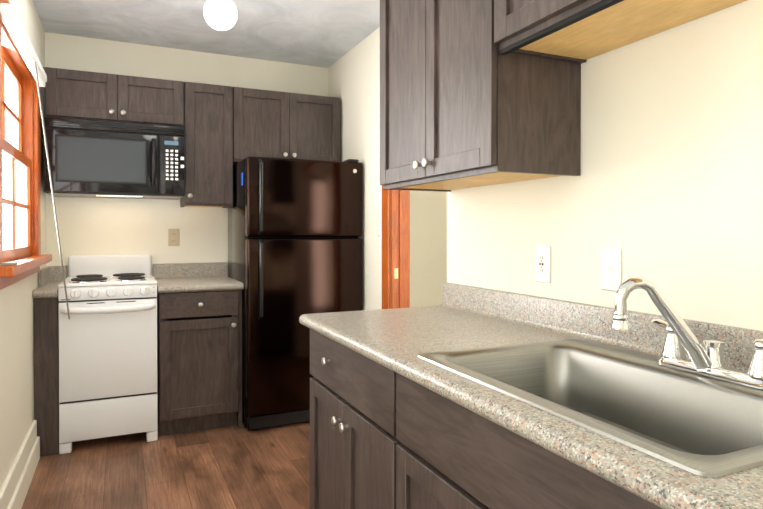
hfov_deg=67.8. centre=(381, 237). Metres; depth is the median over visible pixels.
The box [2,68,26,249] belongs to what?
window panel
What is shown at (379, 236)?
light switch
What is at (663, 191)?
wall
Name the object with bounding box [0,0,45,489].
wall
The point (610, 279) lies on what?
light switch
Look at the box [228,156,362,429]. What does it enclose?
fridge
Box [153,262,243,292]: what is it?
countertop
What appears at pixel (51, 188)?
blind wand
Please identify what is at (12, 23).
blind headrail
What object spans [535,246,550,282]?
outlet
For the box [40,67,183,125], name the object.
upper cabinet
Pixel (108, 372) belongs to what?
range
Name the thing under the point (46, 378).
cabinet filler
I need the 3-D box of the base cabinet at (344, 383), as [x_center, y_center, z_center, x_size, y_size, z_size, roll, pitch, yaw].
[0.171,0.772,1.961,0.617,0.872,0.825,0,1,-25]
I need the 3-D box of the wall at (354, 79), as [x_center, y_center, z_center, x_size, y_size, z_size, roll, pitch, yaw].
[0.066,-0.055,3.498,0.110,2.500,2.070,0,1,-25]
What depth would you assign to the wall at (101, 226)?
3.94 m
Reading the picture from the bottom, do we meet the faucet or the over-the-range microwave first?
the faucet
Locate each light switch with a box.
[377,227,381,245]
[600,248,620,290]
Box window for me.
[0,0,51,289]
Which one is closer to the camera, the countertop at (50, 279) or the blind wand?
the blind wand
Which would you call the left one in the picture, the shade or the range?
the range
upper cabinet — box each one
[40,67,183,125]
[180,82,232,207]
[233,87,339,164]
[380,0,580,191]
[494,0,746,63]
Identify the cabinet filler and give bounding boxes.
[33,297,58,456]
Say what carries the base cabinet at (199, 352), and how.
on the floor
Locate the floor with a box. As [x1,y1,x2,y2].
[22,415,309,508]
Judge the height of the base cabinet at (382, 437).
0.872 m
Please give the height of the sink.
0.182 m
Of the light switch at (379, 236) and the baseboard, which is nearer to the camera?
the baseboard
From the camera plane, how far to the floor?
2.90 m
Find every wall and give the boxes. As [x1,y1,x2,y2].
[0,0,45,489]
[45,32,446,306]
[328,27,381,309]
[447,0,762,330]
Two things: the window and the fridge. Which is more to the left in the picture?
the window
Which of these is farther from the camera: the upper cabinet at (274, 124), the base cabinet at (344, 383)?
the upper cabinet at (274, 124)
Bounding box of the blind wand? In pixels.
[34,62,69,318]
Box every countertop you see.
[33,266,66,297]
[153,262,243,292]
[299,282,762,508]
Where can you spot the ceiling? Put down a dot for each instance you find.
(324, 33)
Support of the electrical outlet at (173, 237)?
attached to the wall at (101, 226)
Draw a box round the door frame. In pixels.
[382,185,409,308]
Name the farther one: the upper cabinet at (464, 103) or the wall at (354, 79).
the wall at (354, 79)
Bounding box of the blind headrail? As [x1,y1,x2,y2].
[0,3,46,86]
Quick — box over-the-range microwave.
[44,116,184,199]
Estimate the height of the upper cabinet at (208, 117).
0.800 m
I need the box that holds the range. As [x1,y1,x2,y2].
[58,254,157,453]
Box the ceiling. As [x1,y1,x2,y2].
[33,0,379,67]
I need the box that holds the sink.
[417,338,762,477]
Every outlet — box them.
[168,229,179,245]
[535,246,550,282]
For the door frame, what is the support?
attached to the wall at (354, 79)
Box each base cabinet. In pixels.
[157,290,241,435]
[310,329,377,508]
[378,363,661,508]
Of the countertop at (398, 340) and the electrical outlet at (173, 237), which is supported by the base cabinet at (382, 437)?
the countertop at (398, 340)
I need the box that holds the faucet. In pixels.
[611,277,762,388]
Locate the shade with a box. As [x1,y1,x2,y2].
[203,0,237,30]
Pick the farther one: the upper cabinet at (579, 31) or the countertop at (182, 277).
the countertop at (182, 277)
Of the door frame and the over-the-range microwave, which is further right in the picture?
the door frame
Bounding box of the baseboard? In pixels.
[0,420,39,508]

